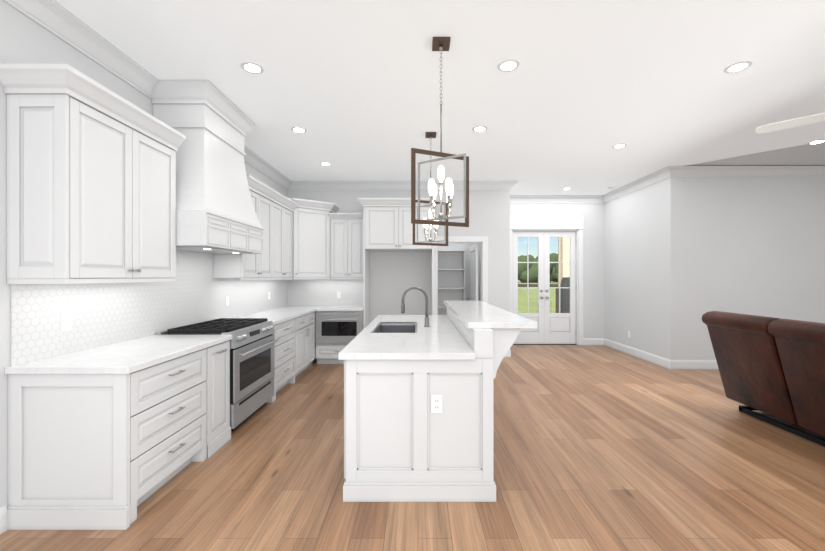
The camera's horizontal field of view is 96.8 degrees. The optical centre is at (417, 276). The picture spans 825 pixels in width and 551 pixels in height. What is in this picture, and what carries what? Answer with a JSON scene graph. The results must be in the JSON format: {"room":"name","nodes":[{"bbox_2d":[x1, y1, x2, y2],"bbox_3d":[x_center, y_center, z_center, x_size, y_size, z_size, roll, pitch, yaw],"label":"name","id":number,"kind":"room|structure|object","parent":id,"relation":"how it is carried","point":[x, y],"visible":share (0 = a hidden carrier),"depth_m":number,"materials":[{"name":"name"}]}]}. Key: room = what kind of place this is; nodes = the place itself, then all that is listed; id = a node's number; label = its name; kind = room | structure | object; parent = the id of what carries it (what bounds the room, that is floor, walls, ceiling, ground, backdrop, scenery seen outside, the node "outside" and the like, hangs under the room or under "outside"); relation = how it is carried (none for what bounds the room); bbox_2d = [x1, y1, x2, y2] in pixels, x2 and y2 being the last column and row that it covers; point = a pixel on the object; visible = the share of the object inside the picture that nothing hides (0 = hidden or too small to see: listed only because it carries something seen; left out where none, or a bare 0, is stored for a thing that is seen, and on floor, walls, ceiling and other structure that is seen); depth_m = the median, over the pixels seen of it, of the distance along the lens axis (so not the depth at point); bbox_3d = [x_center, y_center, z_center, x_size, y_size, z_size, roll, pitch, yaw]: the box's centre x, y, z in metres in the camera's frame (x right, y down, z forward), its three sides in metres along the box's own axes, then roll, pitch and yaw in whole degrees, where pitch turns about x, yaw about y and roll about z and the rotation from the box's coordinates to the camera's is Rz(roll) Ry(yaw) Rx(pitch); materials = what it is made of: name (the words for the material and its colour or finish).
{"room":"kitchen","nodes":[
{"label":"kitchen","id":0,"kind":"room"},
{"bbox_2d":[0,0,286,506],"bbox_3d":[-2.395,-0.130,2.320,0.150,3.100,10.940,0,0,0],"label":"wall","id":1,"kind":"structure","parent":0,"point":[24,39],"depth_m":2.10,"materials":[{"name":"grey paint"}]},
{"bbox_2d":[0,505,6,533],"bbox_3d":[-2.312,1.350,-0.473,0.016,0.140,5.055,0,0,0],"label":"baseboard","id":2,"kind":"structure","parent":1,"relation":"attached to","point":[3,510],"depth_m":2.03,"materials":[{"name":"white wood"}]},
{"bbox_2d":[0,64,185,283],"bbox_3d":[-2.109,-0.557,2.489,0.418,1.195,1.018,0,0,0],"label":"upper cabinet","id":3,"kind":"object","parent":1,"relation":"attached to","point":[90,181],"visible":1,"depth_m":2.16,"materials":[{"name":"white wood"}]},
{"bbox_2d":[3,0,290,189],"bbox_3d":[-2.262,-1.611,1.750,0.115,0.135,9.500,0,0,0],"label":"crown molding","id":4,"kind":"structure","parent":1,"relation":"attached to","point":[55,18],"depth_m":2.57,"materials":[{"name":"white wood"}]},
{"bbox_2d":[11,250,286,365],"bbox_3d":[-2.314,0.123,4.290,0.008,0.763,4.415,0,0,0],"label":"tile backsplash","id":5,"kind":"structure","parent":1,"relation":"attached to","point":[103,314],"depth_m":2.89,"materials":[{"name":"white tile"}]},
{"bbox_2d":[61,313,71,331],"bbox_3d":[-2.305,0.295,2.400,0.009,0.116,0.072,0,0,0],"label":"outlet","id":6,"kind":"object","parent":5,"relation":"attached to","point":[66,321],"depth_m":2.40,"materials":[{"name":"white plastic"}]},
{"bbox_2d":[226,296,228,305],"bbox_3d":[-2.305,0.290,4.430,0.009,0.116,0.072,0,0,0],"label":"outlet","id":7,"kind":"object","parent":5,"relation":"attached to","point":[227,297],"depth_m":4.42,"materials":[{"name":"white plastic"}]},
{"bbox_2d":[151,80,263,253],"bbox_3d":[-2.023,-0.963,3.559,0.590,1.430,1.122,0,0,0],"label":"range hood","id":8,"kind":"object","parent":1,"relation":"attached to","point":[215,209],"visible":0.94,"depth_m":3.19,"materials":[{"name":"white wood"}]},
{"bbox_2d":[213,175,276,278],"bbox_3d":[-2.149,-0.573,4.571,0.338,1.166,0.898,0,0,0],"label":"upper cabinet","id":9,"kind":"object","parent":1,"relation":"attached to","point":[274,209],"depth_m":4.57,"materials":[{"name":"white wood"}]},
{"bbox_2d":[277,195,292,278],"bbox_3d":[-2.149,-0.573,5.348,0.338,1.166,0.897,0,0,0],"label":"upper cabinet","id":10,"kind":"object","parent":1,"relation":"attached to","point":[284,208],"depth_m":5.43,"materials":[{"name":"white wood"}]},
{"bbox_2d":[287,190,509,322],"bbox_3d":[-0.345,-0.130,6.560,3.950,3.100,0.120,0,0,0],"label":"wall","id":11,"kind":"structure","parent":0,"point":[394,276],"depth_m":6.50,"materials":[{"name":"grey paint"}]},
{"bbox_2d":[289,198,338,279],"bbox_3d":[-1.858,-0.598,6.101,0.920,1.275,0.794,0,0,0],"label":"upper cabinet","id":12,"kind":"object","parent":11,"relation":"attached to","point":[311,241],"visible":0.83,"depth_m":5.96,"materials":[{"name":"white wood"}]},
{"bbox_2d":[287,279,362,305],"bbox_3d":[-1.587,0.259,6.493,1.402,0.493,0.008,0,0,0],"label":"tile backsplash","id":13,"kind":"structure","parent":11,"relation":"attached to","point":[303,291],"depth_m":6.49,"materials":[{"name":"white tile"}]},
{"bbox_2d":[329,213,362,278],"bbox_3d":[-1.185,-0.514,6.294,0.602,1.108,0.408,0,0,0],"label":"upper cabinet","id":14,"kind":"object","parent":11,"relation":"attached to","point":[346,245],"visible":0.88,"depth_m":6.17,"materials":[{"name":"white wood"}]},
{"bbox_2d":[291,181,517,189],"bbox_3d":[-0.227,-1.611,6.442,3.945,0.135,0.115,0,0,0],"label":"crown molding","id":15,"kind":"structure","parent":11,"relation":"attached to","point":[295,185],"depth_m":6.44,"materials":[{"name":"white wood"}]},
{"bbox_2d":[434,236,487,314],"bbox_3d":[0.740,0.350,6.553,1.000,2.140,0.145,0,0,0],"label":"trim","id":16,"kind":"structure","parent":11,"relation":"attached to","point":[483,240],"depth_m":6.48,"materials":[{"name":"white wood"}]},
{"bbox_2d":[467,243,477,300],"bbox_3d":[1.037,0.402,7.030,0.114,2.020,0.800,0,0,0],"label":"door leaf","id":17,"kind":"structure","parent":11,"relation":"in","point":[474,272],"depth_m":6.85,"materials":[{"name":"white wood"}]},
{"bbox_2d":[0,345,824,550],"bbox_3d":[3.340,1.470,2.320,11.620,0.100,10.940,0,0,0],"label":"floor","id":18,"kind":"structure","parent":0,"point":[600,448],"depth_m":2.54,"materials":[{"name":"brown wood"}]},
{"bbox_2d":[7,345,214,529],"bbox_3d":[-1.977,0.983,2.502,0.681,0.876,0.844,0,0,0],"label":"base cabinet","id":19,"kind":"object","parent":18,"relation":"on","point":[99,451],"depth_m":2.08,"materials":[{"name":"white wood"}]},
{"bbox_2d":[5,305,362,373],"bbox_3d":[-1.601,0.525,4.275,1.434,0.040,4.446,0,0,0],"label":"countertop","id":20,"kind":"structure","parent":19,"relation":"on","point":[131,356],"depth_m":2.46,"materials":[{"name":"white stone"}]},
{"bbox_2d":[155,318,277,431],"bbox_3d":[-1.929,0.941,3.667,0.756,0.958,0.911,0,0,0],"label":"range","id":21,"kind":"object","parent":18,"relation":"on","point":[252,357],"visible":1,"depth_m":3.52,"materials":[{"name":"grey metal"}]},
{"bbox_2d":[215,341,230,452],"bbox_3d":[-1.977,0.983,3.033,0.681,0.876,0.349,0,0,0],"label":"base cabinet","id":22,"kind":"object","parent":18,"relation":"on","point":[222,350],"depth_m":3.08,"materials":[{"name":"white wood"}]},
{"bbox_2d":[266,317,298,402],"bbox_3d":[-1.982,0.983,4.555,0.672,0.876,0.857,0,0,0],"label":"base cabinet","id":23,"kind":"object","parent":18,"relation":"on","point":[287,332],"depth_m":4.59,"materials":[{"name":"white wood"}]},
{"bbox_2d":[299,312,314,373],"bbox_3d":[-1.984,0.983,5.389,0.668,0.876,0.937,0,0,0],"label":"base cabinet","id":24,"kind":"object","parent":18,"relation":"on","point":[306,322],"depth_m":5.42,"materials":[{"name":"white wood"}]},
{"bbox_2d":[315,311,362,363],"bbox_3d":[-1.266,0.983,6.164,0.764,0.875,0.668,0,0,0],"label":"base cabinet","id":25,"kind":"object","parent":18,"relation":"on","point":[337,333],"visible":0.81,"depth_m":5.87,"materials":[{"name":"white wood"}]},
{"bbox_2d":[357,198,438,328],"bbox_3d":[-0.315,0.083,6.149,1.290,2.675,0.698,0,0,0],"label":"surround","id":26,"kind":"object","parent":18,"relation":"on","point":[387,226],"visible":0.77,"depth_m":5.88,"materials":[{"name":"white wood"}]},
{"bbox_2d":[338,301,525,501],"bbox_3d":[0.088,0.880,3.455,1.204,1.080,2.290,0,0,0],"label":"kitchen island","id":27,"kind":"object","parent":18,"relation":"on","point":[402,443],"depth_m":2.34,"materials":[{"name":"white wood"}]},
{"bbox_2d":[401,287,429,326],"bbox_3d":[-0.026,0.285,3.555,0.280,0.388,0.109,0,0,0],"label":"faucet","id":28,"kind":"object","parent":27,"relation":"on","point":[426,306],"visible":1,"depth_m":3.52,"materials":[{"name":"silver metal"}]},
{"bbox_2d":[431,395,441,412],"bbox_3d":[0.120,0.810,2.336,0.072,0.116,0.008,0,0,0],"label":"outlet","id":29,"kind":"object","parent":27,"relation":"attached to","point":[436,403],"visible":1,"depth_m":2.33,"materials":[{"name":"white plastic"}]},
{"bbox_2d":[446,301,536,327],"bbox_3d":[0.560,0.320,3.540,0.460,0.040,2.240,0,0,0],"label":"island countertop","id":30,"kind":"structure","parent":27,"relation":"on","point":[472,312],"depth_m":2.85,"materials":[{"name":"white stone"}]},
{"bbox_2d":[438,250,464,308],"bbox_3d":[0.380,0.439,7.488,1.140,1.962,0.300,0,0,0],"label":"pantry shelves","id":31,"kind":"object","parent":18,"relation":"on","point":[451,271],"visible":0.25,"depth_m":7.48,"materials":[{"name":"white wood"}]},
{"bbox_2d":[739,405,824,446],"bbox_3d":[3.745,1.371,2.850,0.690,0.099,2.060,0,0,0],"label":"base","id":32,"kind":"object","parent":18,"relation":"on","point":[745,409],"visible":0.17,"depth_m":3.42,"materials":[{"name":"black metal"}]},
{"bbox_2d":[702,311,824,435],"bbox_3d":[3.638,0.840,2.830,1.205,0.960,2.220,0,0,0],"label":"sofa","id":33,"kind":"object","parent":32,"relation":"on","point":[773,366],"visible":1,"depth_m":3.26,"materials":[{"name":"brown leather"}]},
{"bbox_2d":[55,0,824,194],"bbox_3d":[3.340,-1.992,2.320,11.620,0.625,10.940,0,0,0],"label":"ceiling","id":34,"kind":"structure","parent":0,"point":[353,88],"depth_m":3.11,"materials":[{"name":"white paint"}]},
{"bbox_2d":[241,62,263,73],"bbox_3d":[-1.330,-1.677,2.940,0.172,0.005,0.172,0,0,0],"label":"recessed light","id":35,"kind":"object","parent":34,"relation":"in","point":[252,67],"visible":1,"depth_m":2.93,"materials":[{"name":"white plastic"}]},
{"bbox_2d":[291,127,306,132],"bbox_3d":[-1.360,-1.677,4.180,0.172,0.005,0.172,0,0,0],"label":"recessed light","id":36,"kind":"object","parent":34,"relation":"in","point":[298,129],"visible":1,"depth_m":4.17,"materials":[{"name":"white plastic"}]},
{"bbox_2d":[320,162,331,165],"bbox_3d":[-1.370,-1.677,5.440,0.172,0.005,0.172,0,0,0],"label":"recessed light","id":37,"kind":"object","parent":34,"relation":"in","point":[325,164],"visible":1,"depth_m":5.45,"materials":[{"name":"white plastic"}]},
{"bbox_2d":[413,132,447,245],"bbox_3d":[0.150,-1.024,4.300,0.426,1.309,0.215,0,0,0],"label":"pendant light","id":38,"kind":"object","parent":34,"relation":"hanging from","point":[430,135],"visible":0.75,"depth_m":4.29,"materials":[{"name":"brown metal"}]},
{"bbox_2d":[411,37,468,226],"bbox_3d":[0.165,-1.024,2.620,0.426,1.309,0.215,0,0,0],"label":"pendant light","id":39,"kind":"object","parent":34,"relation":"hanging from","point":[440,43],"visible":1,"depth_m":2.60,"materials":[{"name":"brown metal"}]},
{"bbox_2d":[472,126,486,131],"bbox_3d":[0.700,-1.677,4.150,0.172,0.005,0.172,0,0,0],"label":"recessed light","id":40,"kind":"object","parent":34,"relation":"in","point":[479,128],"visible":1,"depth_m":4.14,"materials":[{"name":"white plastic"}]},
{"bbox_2d":[498,59,519,71],"bbox_3d":[0.720,-1.677,2.910,0.172,0.005,0.172,0,0,0],"label":"recessed light","id":41,"kind":"object","parent":34,"relation":"in","point":[509,65],"visible":1,"depth_m":2.90,"materials":[{"name":"white plastic"}]},
{"bbox_2d":[612,144,626,148],"bbox_3d":[2.580,-1.677,4.690,0.172,0.005,0.172,0,0,0],"label":"recessed light","id":42,"kind":"object","parent":34,"relation":"in","point":[616,146],"visible":1,"depth_m":4.70,"materials":[{"name":"white plastic"}]},
{"bbox_2d":[724,61,751,72],"bbox_3d":[2.560,-1.677,2.930,0.172,0.005,0.172,0,0,0],"label":"recessed light","id":43,"kind":"object","parent":34,"relation":"in","point":[738,67],"visible":1,"depth_m":2.92,"materials":[{"name":"white plastic"}]},
{"bbox_2d":[755,112,824,133],"bbox_3d":[3.597,-1.402,2.691,1.462,0.554,1.468,0,0,0],"label":"ceiling fan","id":44,"kind":"object","parent":34,"relation":"hanging from","point":[792,123],"visible":1,"depth_m":3.10,"materials":[{"name":"white metal"}]},
{"bbox_2d":[807,139,824,144],"bbox_3d":[4.960,-1.677,4.550,0.172,0.006,0.172,0,0,0],"label":"recessed light","id":45,"kind":"object","parent":34,"relation":"in","point":[816,142],"visible":1,"depth_m":4.55,"materials":[{"name":"white plastic"}]},
{"bbox_2d":[438,203,604,337],"bbox_3d":[0.865,-0.130,7.715,6.370,3.100,0.150,0,0,0],"label":"wall","id":46,"kind":"structure","parent":0,"point":[593,270],"depth_m":7.64,"materials":[{"name":"grey paint"}]},
{"bbox_2d":[513,231,543,343],"bbox_3d":[2.312,0.223,7.679,0.674,2.378,0.115,0,0,0],"label":"door leaf","id":47,"kind":"structure","parent":46,"relation":"in","point":[530,336],"depth_m":7.69,"materials":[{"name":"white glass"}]},
{"bbox_2d":[510,215,583,344],"bbox_3d":[2.650,0.072,7.701,1.610,2.705,0.178,0,0,0],"label":"door frame","id":48,"kind":"structure","parent":46,"relation":"attached to","point":[546,222],"depth_m":7.62,"materials":[{"name":"white wood"}]},
{"bbox_2d":[510,196,602,202],"bbox_3d":[2.765,-1.611,7.583,2.270,0.135,0.115,0,0,0],"label":"crown molding","id":49,"kind":"structure","parent":46,"relation":"attached to","point":[514,199],"depth_m":7.59,"materials":[{"name":"white wood"}]},
{"bbox_2d":[544,231,575,343],"bbox_3d":[2.988,0.223,7.679,0.674,2.378,0.115,0,0,0],"label":"door leaf","id":50,"kind":"structure","parent":46,"relation":"in","point":[559,328],"depth_m":7.69,"materials":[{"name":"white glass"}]},
{"bbox_2d":[583,338,603,344],"bbox_3d":[3.652,1.350,7.632,0.415,0.140,0.016,0,0,0],"label":"baseboard","id":51,"kind":"structure","parent":46,"relation":"attached to","point":[586,341],"depth_m":7.62,"materials":[{"name":"white wood"}]},
{"bbox_2d":[605,180,663,357],"bbox_3d":[3.975,-0.130,6.720,0.150,3.100,1.840,0,0,0],"label":"wall","id":52,"kind":"structure","parent":0,"point":[634,263],"depth_m":6.53,"materials":[{"name":"grey paint"}]},
{"bbox_2d":[603,169,662,202],"bbox_3d":[3.843,-1.611,6.585,0.115,0.135,1.830,0,0,0],"label":"crown molding","id":53,"kind":"structure","parent":52,"relation":"attached to","point":[657,176],"depth_m":6.47,"materials":[{"name":"white wood"}]},
{"bbox_2d":[604,338,668,368],"bbox_3d":[3.892,1.350,6.655,0.016,0.140,1.970,0,0,0],"label":"baseboard","id":54,"kind":"structure","parent":52,"relation":"attached to","point":[658,360],"depth_m":6.45,"materials":[{"name":"white wood"}]},
{"bbox_2d":[664,177,824,359],"bbox_3d":[6.525,-0.155,5.725,5.250,3.150,0.150,0,0,0],"label":"wall","id":55,"kind":"structure","parent":0,"point":[749,245],"depth_m":5.65,"materials":[{"name":"grey paint"}]},
{"bbox_2d":[669,360,717,368],"bbox_3d":[6.442,1.350,5.642,5.116,0.140,0.016,0,0,0],"label":"baseboard","id":56,"kind":"structure","parent":55,"relation":"attached to","point":[678,364],"depth_m":5.63,"materials":[{"name":"white wood"}]},
{"bbox_2d":[663,166,824,179],"bbox_3d":[6.393,-1.611,5.593,5.215,0.135,0.115,0,0,0],"label":"crown molding","id":57,"kind":"structure","parent":55,"relation":"attached to","point":[669,171],"depth_m":5.59,"materials":[{"name":"white wood"}]},
{"label":"outside","id":58,"kind":"structure","parent":0,"visible":0},
{"bbox_2d":[518,282,557,312],"bbox_3d":[0.000,1.605,63.895,120.000,0.130,112.209,0,0,0],"label":"ground","id":59,"kind":"structure","parent":58,"point":[533,302],"depth_m":25.05,"materials":[{"name":"green plant"}]},
{"bbox_2d":[518,284,557,312],"bbox_3d":[5.000,0.920,14.045,14.000,1.300,0.090,0,0,0],"label":"porch railing","id":60,"kind":"object","parent":59,"relation":"on","point":[533,285],"depth_m":14.00,"materials":[{"name":"black"}]},
{"bbox_2d":[518,253,557,282],"bbox_3d":[54.760,-2.833,112.302,101.850,10.538,39.090,0,0,0],"label":"trees","id":61,"kind":"object","parent":59,"relation":"on","point":[535,269],"depth_m":95.57,"materials":[{"name":"green plant"}]},
{"bbox_3d":[3.000,1.490,9.196,8.000,0.100,2.809,0,0,0],"label":"porch","id":62,"kind":"object","parent":59,"relation":"on","visible":0},
{"bbox_2d":[558,237,569,312],"bbox_3d":[3.980,-0.270,9.810,0.400,3.420,0.400,0,0,0],"label":"porch column","id":63,"kind":"structure","parent":62,"relation":"on","point":[563,298],"depth_m":9.65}
]}

